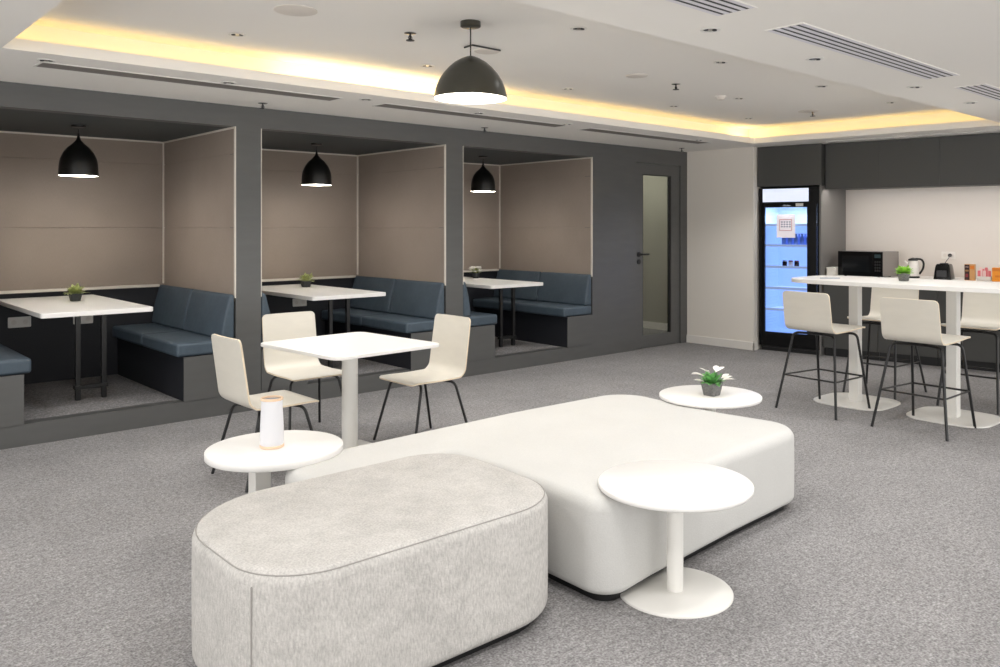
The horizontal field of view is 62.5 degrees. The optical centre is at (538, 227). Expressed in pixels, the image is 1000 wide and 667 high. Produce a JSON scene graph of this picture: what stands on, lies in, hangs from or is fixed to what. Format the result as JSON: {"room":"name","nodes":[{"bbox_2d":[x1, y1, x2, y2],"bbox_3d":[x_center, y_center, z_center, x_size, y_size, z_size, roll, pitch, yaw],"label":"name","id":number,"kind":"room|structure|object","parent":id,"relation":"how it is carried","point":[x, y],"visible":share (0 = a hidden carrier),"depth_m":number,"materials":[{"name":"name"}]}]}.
{"room":"common room","nodes":[
{"label":"common room","id":0,"kind":"room"},
{"bbox_2d":[163,129,234,301],"bbox_3d":[-2.994,-0.110,7.309,0.105,1.420,1.640,0,0,-43],"label":"wall","id":1,"kind":"structure","parent":0,"point":[198,170],"depth_m":7.18,"materials":[{"name":"beige fabric"}]},
{"bbox_2d":[0,133,498,383],"bbox_3d":[-2.777,0.265,8.703,6.310,2.170,0.102,0,0,-43],"label":"wall","id":2,"kind":"structure","parent":0,"point":[56,231],"depth_m":7.60,"materials":[{"name":"beige fabric"}]},
{"bbox_2d":[8,316,30,327],"bbox_3d":[-4.454,0.810,7.057,0.170,0.090,0.010,0,0,-43],"label":"wall socket","id":3,"kind":"object","parent":2,"relation":"attached to","point":[13,322],"visible":1,"depth_m":7.05,"materials":[{"name":"white plastic"}]},
{"bbox_2d":[0,284,159,293],"bbox_3d":[-4.262,0.547,7.210,1.781,0.022,0.050,0,0,-43],"label":"trim","id":4,"kind":"structure","parent":2,"relation":"attached to","point":[147,285],"depth_m":7.37,"materials":[{"name":"beige wood"}]},
{"bbox_2d":[73,315,92,323],"bbox_3d":[-4.095,0.820,7.394,0.160,0.085,0.010,0,0,-43],"label":"wall socket","id":5,"kind":"object","parent":2,"relation":"attached to","point":[84,319],"visible":0.53,"depth_m":7.40,"materials":[{"name":"white plastic"}]},
{"bbox_2d":[0,126,235,297],"bbox_3d":[-3.712,-0.125,6.620,1.896,1.390,1.663,0,0,-43],"label":"trim","id":6,"kind":"structure","parent":2,"relation":"attached to","point":[234,127],"depth_m":7.23,"materials":[{"name":"beige wood"}]},
{"bbox_2d":[292,299,306,306],"bbox_3d":[-2.566,0.800,8.826,0.160,0.085,0.010,0,0,-43],"label":"wall socket","id":7,"kind":"object","parent":2,"relation":"attached to","point":[295,302],"visible":0.93,"depth_m":8.81,"materials":[{"name":"white plastic"}]},
{"bbox_2d":[262,275,355,281],"bbox_3d":[-2.725,0.547,8.651,1.781,0.022,0.050,0,0,-43],"label":"trim","id":8,"kind":"structure","parent":2,"relation":"attached to","point":[348,276],"depth_m":8.89,"materials":[{"name":"beige wood"}]},
{"bbox_2d":[261,129,445,296],"bbox_3d":[-2.175,-0.125,8.061,1.896,1.390,1.663,0,0,-43],"label":"trim","id":9,"kind":"structure","parent":2,"relation":"attached to","point":[444,145],"depth_m":8.11,"materials":[{"name":"beige wood"}]},
{"bbox_2d":[463,269,498,271],"bbox_3d":[-1.188,0.547,10.092,1.781,0.022,0.050,0,0,-43],"label":"trim","id":10,"kind":"structure","parent":2,"relation":"attached to","point":[483,269],"depth_m":10.55,"materials":[{"name":"beige wood"}]},
{"bbox_2d":[463,157,592,276],"bbox_3d":[-0.638,-0.125,9.502,1.896,1.390,1.663,0,0,-43],"label":"trim","id":11,"kind":"structure","parent":2,"relation":"attached to","point":[585,157],"depth_m":10.12,"materials":[{"name":"beige"}]},
{"bbox_2d":[0,108,582,164],"bbox_3d":[-2.251,-0.870,8.142,6.310,0.100,1.640,0,0,-43],"label":"ceiling","id":12,"kind":"structure","parent":0,"point":[12,120],"depth_m":7.32,"materials":[{"name":"grey paint"}]},
{"bbox_2d":[58,124,98,176],"bbox_3d":[-3.687,-0.618,6.590,0.286,0.405,0.286,0,0,-43],"label":"pendant lamp","id":13,"kind":"object","parent":12,"relation":"hanging from","point":[77,160],"visible":1,"depth_m":6.50,"materials":[{"name":"black metal"}]},
{"bbox_2d":[301,143,331,185],"bbox_3d":[-2.166,-0.618,8.016,0.286,0.405,0.286,0,0,-43],"label":"pendant lamp","id":14,"kind":"object","parent":12,"relation":"hanging from","point":[316,172],"visible":1,"depth_m":7.92,"materials":[{"name":"black metal"}]},
{"bbox_2d":[471,156,495,191],"bbox_3d":[-0.641,-0.618,9.446,0.286,0.405,0.286,0,0,-43],"label":"pendant lamp","id":15,"kind":"object","parent":12,"relation":"hanging from","point":[483,180],"visible":1,"depth_m":9.35,"materials":[{"name":"black metal"}]},
{"bbox_2d":[24,337,559,420],"bbox_3d":[-2.217,1.425,8.106,6.310,0.150,1.540,0,0,-43],"label":"floor","id":16,"kind":"structure","parent":0,"point":[53,398],"depth_m":6.70,"materials":[{"name":"grey carpet"}]},
{"bbox_2d":[0,344,30,427],"bbox_3d":[-4.231,0.946,6.127,0.459,0.808,1.660,0,0,-43],"label":"bench","id":17,"kind":"object","parent":16,"relation":"on","point":[13,365],"visible":1,"depth_m":5.61,"materials":[{"name":"black"}]},
{"bbox_2d":[0,346,30,375],"bbox_3d":[-3.949,0.953,5.830,0.454,0.105,0.824,0,0,-43],"label":"seat cushion","id":18,"kind":"object","parent":17,"relation":"on","point":[12,363],"depth_m":5.65,"materials":[{"name":"blue leather"}]},
{"bbox_2d":[0,294,152,400],"bbox_3d":[-3.740,0.975,6.569,0.750,0.750,1.600,0,0,-43],"label":"table","id":19,"kind":"object","parent":16,"relation":"on","point":[89,305],"visible":1,"depth_m":6.43,"materials":[{"name":"white laminate"}]},
{"bbox_2d":[65,283,89,300],"bbox_3d":[-3.786,0.525,6.750,0.215,0.150,0.212,0,0,-43],"label":"potted plant","id":20,"kind":"object","parent":19,"relation":"on","point":[75,293],"visible":1,"depth_m":6.72,"materials":[{"name":"green plant"}]},
{"bbox_2d":[112,285,233,401],"bbox_3d":[-3.187,0.946,7.106,0.459,0.808,1.660,0,0,-43],"label":"bench","id":21,"kind":"object","parent":16,"relation":"on","point":[172,355],"visible":0.85,"depth_m":6.85,"materials":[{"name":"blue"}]},
{"bbox_2d":[112,323,184,345],"bbox_3d":[-3.475,0.953,7.409,0.454,0.105,0.824,0,0,-43],"label":"seat cushion","id":22,"kind":"object","parent":21,"relation":"on","point":[132,334],"depth_m":7.30,"materials":[{"name":"blue leather"}]},
{"bbox_2d":[152,285,193,329],"bbox_3d":[-3.353,0.720,7.531,0.109,0.356,0.810,0,0,-43],"label":"cushion","id":23,"kind":"object","parent":21,"relation":"on","point":[171,302],"depth_m":7.48,"materials":[{"name":"blue leather"}]},
{"bbox_2d":[142,331,212,356],"bbox_3d":[-2.909,0.953,6.805,0.454,0.105,0.824,0,0,-43],"label":"seat cushion","id":24,"kind":"object","parent":21,"relation":"on","point":[171,343],"depth_m":6.58,"materials":[{"name":"blue leather"}]},
{"bbox_2d":[184,289,233,337],"bbox_3d":[-2.784,0.720,6.924,0.109,0.356,0.818,0,0,-43],"label":"cushion","id":25,"kind":"object","parent":21,"relation":"on","point":[207,313],"depth_m":6.84,"materials":[{"name":"blue leather"}]},
{"bbox_2d":[261,293,306,390],"bbox_3d":[-2.694,0.946,7.568,0.459,0.808,1.660,0,0,-43],"label":"bench","id":26,"kind":"object","parent":16,"relation":"on","point":[278,382],"visible":0.16,"depth_m":6.84,"materials":[{"name":"black"}]},
{"bbox_2d":[261,293,269,335],"bbox_3d":[-2.538,0.720,7.154,0.109,0.356,0.818,0,0,-43],"label":"cushion","id":27,"kind":"object","parent":26,"relation":"on","point":[265,310],"depth_m":6.83,"materials":[{"name":"blue leather"}]},
{"bbox_2d":[262,284,385,367],"bbox_3d":[-2.235,0.975,7.979,0.750,0.750,1.600,0,0,-43],"label":"table","id":28,"kind":"object","parent":16,"relation":"on","point":[314,292],"visible":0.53,"depth_m":7.86,"materials":[{"name":"white laminate"}]},
{"bbox_2d":[298,273,314,286],"bbox_3d":[-2.352,0.526,8.321,0.211,0.147,0.204,0,0,-43],"label":"potted plant","id":29,"kind":"object","parent":28,"relation":"on","point":[305,281],"visible":1,"depth_m":8.29,"materials":[{"name":"green plant"}]},
{"bbox_2d":[322,276,443,369],"bbox_3d":[-1.650,0.946,8.547,0.459,0.808,1.660,0,0,-43],"label":"bench","id":30,"kind":"object","parent":16,"relation":"on","point":[409,308],"visible":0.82,"depth_m":8.32,"materials":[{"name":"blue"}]},
{"bbox_2d":[322,308,391,325],"bbox_3d":[-1.938,0.953,8.850,0.454,0.105,0.824,0,0,-43],"label":"seat cushion","id":31,"kind":"object","parent":30,"relation":"on","point":[356,314],"depth_m":8.73,"materials":[{"name":"blue leather"}]},
{"bbox_2d":[350,276,395,312],"bbox_3d":[-1.815,0.720,8.972,0.109,0.356,0.810,0,0,-43],"label":"cushion","id":32,"kind":"object","parent":30,"relation":"on","point":[381,304],"depth_m":8.90,"materials":[{"name":"blue leather"}]},
{"bbox_2d":[361,314,434,332],"bbox_3d":[-1.371,0.953,8.246,0.454,0.105,0.824,0,0,-43],"label":"seat cushion","id":33,"kind":"object","parent":30,"relation":"on","point":[385,323],"depth_m":8.07,"materials":[{"name":"blue leather"}]},
{"bbox_2d":[390,279,443,318],"bbox_3d":[-1.246,0.720,8.365,0.109,0.356,0.818,0,0,-43],"label":"cushion","id":34,"kind":"object","parent":30,"relation":"on","point":[408,298],"depth_m":8.31,"materials":[{"name":"blue leather"}]},
{"bbox_2d":[463,282,496,361],"bbox_3d":[-1.157,0.946,9.009,0.459,0.808,1.660,0,0,-43],"label":"bench","id":35,"kind":"object","parent":16,"relation":"on","point":[481,346],"visible":0.2,"depth_m":8.40,"materials":[{"name":"black"}]},
{"bbox_2d":[463,282,470,316],"bbox_3d":[-1.001,0.720,8.595,0.109,0.356,0.818,0,0,-43],"label":"cushion","id":36,"kind":"object","parent":35,"relation":"on","point":[466,305],"depth_m":8.28,"materials":[{"name":"blue leather"}]},
{"bbox_2d":[468,311,496,326],"bbox_3d":[-0.875,0.953,8.712,0.454,0.105,0.824,0,0,-43],"label":"seat cushion","id":37,"kind":"object","parent":35,"relation":"on","point":[478,319],"depth_m":8.45,"materials":[{"name":"blue leather"}]},
{"bbox_2d":[463,277,542,346],"bbox_3d":[-0.736,0.975,9.384,0.825,0.750,1.600,0,0,-43],"label":"table","id":38,"kind":"object","parent":16,"relation":"on","point":[487,283],"visible":0.82,"depth_m":9.30,"materials":[{"name":"white laminate"}]},
{"bbox_2d":[468,266,482,277],"bbox_3d":[-0.742,0.530,9.799,0.205,0.140,0.195,0,0,-43],"label":"flower pot","id":39,"kind":"object","parent":38,"relation":"on","point":[475,269],"visible":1,"depth_m":9.77,"materials":[{"name":"grey ceramic"}]},
{"bbox_2d":[473,269,592,347],"bbox_3d":[-0.113,0.946,9.988,0.459,0.808,1.660,0,0,-43],"label":"bench","id":40,"kind":"object","parent":16,"relation":"on","point":[557,312],"visible":0.93,"depth_m":9.71,"materials":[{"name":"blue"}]},
{"bbox_2d":[473,297,535,311],"bbox_3d":[-0.400,0.953,10.291,0.454,0.105,0.824,0,0,-43],"label":"seat cushion","id":41,"kind":"object","parent":40,"relation":"on","point":[491,304],"depth_m":10.19,"materials":[{"name":"blue leather"}]},
{"bbox_2d":[494,269,540,300],"bbox_3d":[-0.278,0.720,10.413,0.109,0.356,0.810,0,0,-43],"label":"cushion","id":42,"kind":"object","parent":40,"relation":"on","point":[531,293],"depth_m":10.32,"materials":[{"name":"blue leather"}]},
{"bbox_2d":[516,301,590,316],"bbox_3d":[0.166,0.953,9.687,0.454,0.105,0.824,0,0,-43],"label":"seat cushion","id":43,"kind":"object","parent":40,"relation":"on","point":[531,308],"depth_m":9.52,"materials":[{"name":"blue leather"}]},
{"bbox_2d":[537,272,590,305],"bbox_3d":[0.291,0.720,9.806,0.109,0.356,0.818,0,0,-43],"label":"cushion","id":44,"kind":"object","parent":40,"relation":"on","point":[557,288],"depth_m":9.75,"materials":[{"name":"blue leather"}]},
{"bbox_2d":[0,81,686,449],"bbox_3d":[-1.854,0.255,7.308,10.290,2.490,0.120,0,0,-43],"label":"wall","id":45,"kind":"structure","parent":0,"point":[612,305],"depth_m":7.29,"materials":[{"name":"grey paint"}]},
{"bbox_2d":[635,163,678,349],"bbox_3d":[1.502,0.350,10.388,0.900,2.300,0.107,0,0,-43],"label":"door","id":46,"kind":"structure","parent":45,"relation":"in","point":[656,185],"depth_m":10.40,"materials":[{"name":"grey laminate"}]},
{"bbox_2d":[357,146,444,287],"bbox_3d":[-1.457,-0.110,8.750,0.105,1.420,1.640,0,0,-43],"label":"wall","id":47,"kind":"structure","parent":0,"point":[401,193],"depth_m":8.64,"materials":[{"name":"beige fabric"}]},
{"bbox_2d":[0,342,999,666],"bbox_3d":[0.547,1.525,4.899,14.500,0.050,13.400,0,0,-43],"label":"floor","id":48,"kind":"structure","parent":0,"point":[885,551],"depth_m":3.97,"materials":[{"name":"grey carpet"}]},
{"bbox_2d":[211,334,318,492],"bbox_3d":[-1.655,1.071,5.001,0.533,0.864,0.508,0,0,-43],"label":"chair","id":49,"kind":"object","parent":48,"relation":"on","point":[231,376],"visible":0.75,"depth_m":4.86,"materials":[{"name":"beige plastic"}]},
{"bbox_2d":[204,430,342,493],"bbox_3d":[-1.262,1.272,3.937,0.632,0.455,0.632,0,0,-43],"label":"side table","id":50,"kind":"object","parent":48,"relation":"on","point":[301,448],"visible":0.63,"depth_m":3.86,"materials":[{"name":"white laminate"}]},
{"bbox_2d":[259,395,283,449],"bbox_3d":[-1.274,0.927,3.925,0.112,0.236,0.112,0,0,-43],"label":"vase","id":51,"kind":"object","parent":50,"relation":"on","point":[271,418],"visible":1,"depth_m":3.88,"materials":[{"name":"white ceramic"}]},
{"bbox_2d":[258,311,341,431],"bbox_3d":[-1.710,1.071,6.007,0.508,0.864,0.533,0,0,-43],"label":"chair","id":52,"kind":"object","parent":48,"relation":"on","point":[294,367],"visible":0.87,"depth_m":6.11,"materials":[{"name":"beige plastic"}]},
{"bbox_2d":[261,332,438,448],"bbox_3d":[-1.247,1.130,5.424,0.930,0.740,0.820,0,0,43],"label":"square table","id":53,"kind":"object","parent":48,"relation":"on","point":[347,348],"visible":0.73,"depth_m":5.38,"materials":[{"name":"white laminate"}]},
{"bbox_2d":[191,454,547,666],"bbox_3d":[-0.610,1.259,3.096,1.304,0.482,0.915,0,0,-43],"label":"ottoman","id":54,"kind":"object","parent":48,"relation":"on","point":[423,560],"visible":1,"depth_m":2.74,"materials":[{"name":"beige fabric"}]},
{"bbox_2d":[373,314,470,439],"bbox_3d":[-0.811,1.071,5.818,0.533,0.864,0.508,0,0,-43],"label":"chair","id":55,"kind":"object","parent":48,"relation":"on","point":[448,361],"visible":0.99,"depth_m":5.90,"materials":[{"name":"beige plastic"}]},
{"bbox_2d":[285,395,793,600],"bbox_3d":[0.139,1.286,4.107,2.478,0.429,1.526,0,0,-43],"label":"ottoman","id":56,"kind":"object","parent":48,"relation":"on","point":[600,547],"visible":0.52,"depth_m":3.94,"materials":[{"name":"fabric"}]},
{"bbox_2d":[598,460,753,618],"bbox_3d":[0.560,1.272,3.390,0.632,0.455,0.632,0,0,-43],"label":"side table","id":57,"kind":"object","parent":48,"relation":"on","point":[676,488],"visible":0.94,"depth_m":3.35,"materials":[{"name":"white laminate"}]},
{"bbox_2d":[659,385,761,411],"bbox_3d":[1.072,1.272,5.158,0.632,0.455,0.632,0,0,-43],"label":"side table","id":58,"kind":"object","parent":48,"relation":"on","point":[686,395],"visible":0.6,"depth_m":5.07,"materials":[{"name":"white laminate"}]},
{"bbox_2d":[692,365,732,396],"bbox_3d":[1.089,0.959,5.152,0.247,0.173,0.205,0,0,-43],"label":"potted plant","id":59,"kind":"object","parent":58,"relation":"on","point":[711,386],"visible":1,"depth_m":5.11,"materials":[{"name":"green plant"}]},
{"bbox_2d":[759,186,818,354],"bbox_3d":[3.165,0.507,10.100,0.750,1.985,0.583,0,0,39],"label":"fridge","id":60,"kind":"object","parent":48,"relation":"on","point":[781,260],"visible":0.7,"depth_m":9.92,"materials":[{"name":"black"}]},
{"bbox_2d":[777,214,794,237],"bbox_3d":[2.969,-0.020,9.896,0.230,0.280,0.003,0,0,39],"label":"notice sheet","id":61,"kind":"object","parent":60,"relation":"attached to","point":[785,222],"visible":1,"depth_m":9.89,"materials":[{"name":"white paper"}]},
{"bbox_2d":[758,143,824,187],"bbox_3d":[3.254,-0.743,10.191,0.786,0.486,0.830,0,0,39],"label":"upper cabinet","id":62,"kind":"object","parent":60,"relation":"on","point":[790,165],"visible":0.62,"depth_m":9.85,"materials":[{"name":"grey laminate"}]},
{"bbox_2d":[775,291,870,419],"bbox_3d":[2.363,1.010,6.800,0.571,0.984,0.580,0,0,-37],"label":"bar stool","id":63,"kind":"object","parent":48,"relation":"on","point":[805,311],"visible":1,"depth_m":6.68,"materials":[{"name":"white plastic"}]},
{"bbox_2d":[819,185,845,355],"bbox_3d":[3.559,0.502,9.961,0.023,1.995,0.855,0,0,39],"label":"panel","id":64,"kind":"object","parent":48,"relation":"on","point":[832,202],"visible":0.44,"depth_m":9.86,"materials":[{"name":"grey"}]},
{"bbox_2d":[823,285,879,359],"bbox_3d":[3.746,1.050,9.665,0.618,0.900,0.570,0,0,39],"label":"base cabinet","id":65,"kind":"object","parent":48,"relation":"on","point":[839,295],"visible":0.4,"depth_m":9.48,"materials":[{"name":"grey laminate"}]},
{"bbox_2d":[842,287,926,399],"bbox_3d":[3.137,1.010,7.518,0.571,0.984,0.580,0,0,-43],"label":"bar stool","id":66,"kind":"object","parent":48,"relation":"on","point":[877,294],"visible":0.36,"depth_m":7.63,"materials":[{"name":"beige plastic"}]},
{"bbox_2d":[791,275,999,427],"bbox_3d":[3.020,0.970,6.751,0.810,1.060,1.861,0,0,-43],"label":"table","id":67,"kind":"object","parent":48,"relation":"on","point":[958,417],"visible":0.94,"depth_m":6.59,"materials":[{"name":"white laminate"}]},
{"bbox_2d":[894,265,912,280],"bbox_3d":[3.010,0.374,6.801,0.169,0.132,0.172,0,0,-43],"label":"potted plant","id":68,"kind":"object","parent":67,"relation":"on","point":[904,272],"visible":1,"depth_m":6.76,"materials":[{"name":"green plant"}]},
{"bbox_2d":[878,290,938,365],"bbox_3d":[4.229,1.050,9.277,0.618,0.900,0.570,0,0,39],"label":"base cabinet","id":69,"kind":"object","parent":48,"relation":"on","point":[928,356],"visible":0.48,"depth_m":9.04,"materials":[{"name":"grey laminate"}]},
{"bbox_2d":[871,297,975,440],"bbox_3d":[2.902,1.010,6.167,0.571,0.984,0.580,0,0,-39],"label":"bar stool","id":70,"kind":"object","parent":48,"relation":"on","point":[917,322],"visible":1,"depth_m":6.04,"materials":[{"name":"white plastic"}]},
{"bbox_2d":[936,292,999,414],"bbox_3d":[3.720,1.010,6.955,0.571,0.984,0.580,0,0,-43],"label":"bar stool","id":71,"kind":"object","parent":48,"relation":"on","point":[980,311],"visible":0.76,"depth_m":7.11,"materials":[{"name":"white plastic"}]},
{"bbox_2d":[938,291,999,371],"bbox_3d":[4.712,1.050,8.888,0.618,0.900,0.570,0,0,39],"label":"base cabinet","id":72,"kind":"object","parent":48,"relation":"on","point":[980,349],"visible":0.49,"depth_m":8.64,"materials":[{"name":"grey laminate"}]},
{"bbox_2d":[840,275,999,282],"bbox_3d":[4.547,0.585,9.165,2.505,0.030,0.855,0,0,39],"label":"countertop","id":73,"kind":"structure","parent":72,"relation":"on","point":[921,277],"depth_m":9.23,"materials":[{"name":"white laminate"}]},
{"bbox_2d":[826,267,839,275],"bbox_3d":[3.489,0.517,9.751,0.106,0.105,0.206,0,0,39],"label":"storage box","id":74,"kind":"object","parent":73,"relation":"on","point":[829,270],"visible":0.74,"depth_m":9.68,"materials":[{"name":"white plastic"}]},
{"bbox_2d":[838,250,898,276],"bbox_3d":[3.856,0.422,9.643,0.402,0.295,0.540,0,0,-41],"label":"microwave","id":75,"kind":"object","parent":73,"relation":"on","point":[854,262],"visible":0.94,"depth_m":9.48,"materials":[{"name":"grey"}]},
{"bbox_2d":[904,258,924,277],"bbox_3d":[4.256,0.455,9.338,0.160,0.230,0.170,0,0,-8],"label":"electric kettle","id":76,"kind":"object","parent":73,"relation":"on","point":[912,262],"visible":0.9,"depth_m":9.29,"materials":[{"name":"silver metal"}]},
{"bbox_2d":[933,254,954,279],"bbox_3d":[4.607,0.435,9.268,0.179,0.270,0.609,0,0,39],"label":"toaster","id":77,"kind":"object","parent":73,"relation":"on","point":[943,271],"visible":1,"depth_m":9.04,"materials":[{"name":"black"}]},
{"bbox_2d":[964,264,975,280],"bbox_3d":[4.669,0.482,8.915,0.100,0.175,0.062,0,0,39],"label":"carton","id":78,"kind":"object","parent":73,"relation":"on","point":[969,269],"visible":1,"depth_m":8.89,"materials":[{"name":"brown cardboard"}]},
{"bbox_2d":[977,267,991,280],"bbox_3d":[4.787,0.498,8.837,0.136,0.144,0.085,0,0,39],"label":"holder","id":79,"kind":"object","parent":73,"relation":"on","point":[983,275],"visible":0.95,"depth_m":8.81,"materials":[{"name":"white plastic"}]},
{"bbox_2d":[977,276,991,280],"bbox_3d":[4.787,0.546,8.837,0.136,0.048,0.085,0,0,39],"label":"tray","id":80,"kind":"object","parent":79,"relation":"on","point":[979,278],"depth_m":8.81,"materials":[{"name":"white plastic"}]},
{"bbox_2d":[992,267,999,281],"bbox_3d":[4.899,0.497,8.729,0.150,0.145,0.102,0,0,39],"label":"packet","id":81,"kind":"object","parent":73,"relation":"on","point":[995,270],"visible":1,"depth_m":8.72,"materials":[{"name":"orange cardboard"}]},
{"bbox_2d":[0,0,999,151],"bbox_3d":[1.690,-1.100,3.681,14.500,0.220,10.060,0,0,-43],"label":"ceiling","id":82,"kind":"structure","parent":0,"point":[362,42],"depth_m":5.42,"materials":[{"name":"white paint"}]},
{"bbox_2d":[36,58,56,62],"bbox_3d":[-2.906,-0.985,4.855,0.104,0.008,0.104,0,0,-43],"label":"recessed light","id":83,"kind":"object","parent":82,"relation":"in","point":[38,59],"visible":1,"depth_m":4.85,"materials":[{"name":"white metal"}]},
{"bbox_2d":[33,62,342,100],"bbox_3d":[-2.297,-0.988,5.660,2.014,0.004,0.200,0,0,-43],"label":"ceiling vent","id":84,"kind":"object","parent":82,"relation":"in","point":[57,66],"visible":1,"depth_m":5.52,"materials":[{"name":"grey metal"}]},
{"bbox_2d":[228,32,245,36],"bbox_3d":[-1.840,-1.175,5.019,0.104,0.008,0.104,0,0,-43],"label":"recessed light","id":85,"kind":"object","parent":82,"relation":"in","point":[234,34],"visible":1,"depth_m":5.01,"materials":[{"name":"white metal"}]},
{"bbox_2d":[273,4,317,15],"bbox_3d":[-1.320,-1.177,4.464,0.230,0.006,0.230,0,0,-43],"label":"ceiling speaker","id":86,"kind":"object","parent":82,"relation":"attached to","point":[288,9],"visible":1,"depth_m":4.45,"materials":[{"name":"white paint"}]},
{"bbox_2d":[404,31,415,41],"bbox_3d":[-0.780,-1.154,4.985,0.072,0.052,0.072,0,0,-43],"label":"sprinkler","id":87,"kind":"object","parent":82,"relation":"attached to","point":[409,33],"visible":1,"depth_m":4.97,"materials":[{"name":"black metal"}]},
{"bbox_2d":[434,19,506,103],"bbox_3d":[-0.392,-0.960,4.717,0.420,0.440,0.420,0,0,-43],"label":"pendant lamp","id":88,"kind":"object","parent":82,"relation":"hanging from","point":[470,79],"visible":1,"depth_m":4.60,"materials":[{"name":"grey metal"}]},
{"bbox_2d":[373,103,568,126],"bbox_3d":[-0.535,-0.988,7.311,2.064,0.004,0.200,0,0,-43],"label":"ceiling vent","id":89,"kind":"object","parent":82,"relation":"in","point":[384,105],"visible":1,"depth_m":7.17,"materials":[{"name":"grey metal"}]},
{"bbox_2d":[464,44,500,50],"bbox_3d":[-0.371,-1.170,5.384,0.238,0.010,0.098,0,0,-43],"label":"bracket","id":90,"kind":"object","parent":82,"relation":"attached to","point":[471,44],"visible":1,"depth_m":5.33,"materials":[{"name":"black metal"}]},
{"bbox_2d":[474,48,499,53],"bbox_3d":[-0.347,-1.177,5.496,0.170,0.006,0.170,0,0,-43],"label":"ceiling speaker","id":91,"kind":"object","parent":82,"relation":"attached to","point":[482,50],"visible":0.96,"depth_m":5.48,"materials":[{"name":"white paint"}]},
{"bbox_2d":[570,26,587,30],"bbox_3d":[0.235,-1.175,4.867,0.104,0.008,0.104,0,0,-43],"label":"recessed light","id":92,"kind":"object","parent":82,"relation":"in","point":[576,28],"visible":1,"depth_m":4.86,"materials":[{"name":"white metal"}]},
{"bbox_2d":[626,74,647,77],"bbox_3d":[0.758,-1.177,6.385,0.170,0.006,0.170,0,0,-43],"label":"ceiling speaker","id":93,"kind":"object","parent":82,"relation":"attached to","point":[628,75],"visible":1,"depth_m":6.36,"materials":[{"name":"white paint"}]},
{"bbox_2d":[578,128,710,143],"bbox_3d":[1.190,-0.988,8.929,2.034,0.004,0.200,0,0,-43],"label":"ceiling vent","id":94,"kind":"object","parent":82,"relation":"in","point":[586,129],"visible":1,"depth_m":8.81,"materials":[{"name":"grey metal"}]},
{"bbox_2d":[700,27,720,32],"bbox_3d":[0.854,-0.985,4.104,0.104,0.008,0.104,0,0,-43],"label":"recessed light","id":95,"kind":"object","parent":82,"relation":"in","point":[707,29],"visible":1,"depth_m":4.10,"materials":[{"name":"white metal"}]},
{"bbox_2d":[665,0,757,16],"bbox_3d":[0.185,-0.988,3.093,1.990,0.004,0.210,0,0,-43],"label":"ceiling vent","id":96,"kind":"object","parent":82,"relation":"in","point":[718,8],"visible":1,"depth_m":3.67,"materials":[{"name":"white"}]},
{"bbox_2d":[805,57,823,60],"bbox_3d":[1.613,-0.985,4.815,0.104,0.008,0.104,0,0,-43],"label":"recessed light","id":97,"kind":"object","parent":82,"relation":"in","point":[810,58],"visible":1,"depth_m":4.80,"materials":[{"name":"white"}]},
{"bbox_2d":[765,23,958,79],"bbox_3d":[1.929,-0.988,4.727,1.990,0.004,0.210,0,0,-43],"label":"ceiling vent","id":98,"kind":"object","parent":82,"relation":"in","point":[802,32],"visible":1,"depth_m":4.58,"materials":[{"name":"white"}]},
{"bbox_2d":[825,130,999,141],"bbox_3d":[4.238,-0.987,8.698,2.420,0.006,0.080,0,0,39],"label":"ceiling vent","id":99,"kind":"object","parent":82,"relation":"in","point":[987,130],"visible":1,"depth_m":8.83,"materials":[{"name":"grey metal"}]},
{"bbox_2d":[954,84,999,101],"bbox_3d":[3.694,-0.988,6.382,1.910,0.004,0.210,0,0,-43],"label":"ceiling vent","id":100,"kind":"object","parent":82,"relation":"in","point":[985,90],"visible":1,"depth_m":5.92,"materials":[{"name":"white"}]},
{"bbox_2d":[499,158,590,274],"bbox_3d":[0.081,-0.110,10.191,0.105,1.420,1.640,0,0,-43],"label":"wall","id":101,"kind":"structure","parent":0,"point":[546,206],"depth_m":10.09,"materials":[{"name":"beige fabric"}]},
{"bbox_2d":[687,147,762,348],"bbox_3d":[2.663,0.255,10.860,1.160,2.490,1.115,0,0,-43],"label":"wall","id":102,"kind":"structure","parent":0,"point":[723,189],"depth_m":10.37,"materials":[{"name":"beige paint"}]},
{"bbox_2d":[686,335,757,350],"bbox_3d":[2.306,1.450,10.433,0.085,0.100,1.010,0,0,-43],"label":"baseboard","id":103,"kind":"structure","parent":102,"relation":"attached to","point":[745,345],"depth_m":10.37,"materials":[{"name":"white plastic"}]},
{"bbox_2d":[846,186,999,277],"bbox_3d":[5.637,0.155,8.920,6.300,2.690,0.120,0,0,39],"label":"wall","id":104,"kind":"structure","parent":0,"point":[923,223],"depth_m":9.69,"materials":[{"name":"white"}]},
{"bbox_2d":[825,141,897,189],"bbox_3d":[3.844,-0.718,9.786,0.619,0.536,0.740,0,0,39],"label":"upper cabinet","id":105,"kind":"object","parent":104,"relation":"attached to","point":[853,165],"visible":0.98,"depth_m":9.49,"materials":[{"name":"grey laminate"}]},
{"bbox_2d":[880,137,952,188],"bbox_3d":[4.326,-0.718,9.397,0.619,0.536,0.740,0,0,39],"label":"upper cabinet","id":106,"kind":"object","parent":104,"relation":"attached to","point":[904,163],"visible":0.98,"depth_m":9.11,"materials":[{"name":"grey laminate"}]},
{"bbox_2d":[941,252,955,258],"bbox_3d":[4.751,0.320,9.550,0.150,0.085,0.011,0,0,39],"label":"wall socket","id":107,"kind":"object","parent":104,"relation":"attached to","point":[944,255],"visible":0.99,"depth_m":9.55,"materials":[{"name":"white plastic"}]},
{"bbox_2d":[939,133,999,186],"bbox_3d":[4.809,-0.718,9.008,0.619,0.536,0.740,0,0,39],"label":"upper cabinet","id":108,"kind":"object","parent":104,"relation":"attached to","point":[964,160],"visible":1,"depth_m":8.73,"materials":[{"name":"grey laminate"}]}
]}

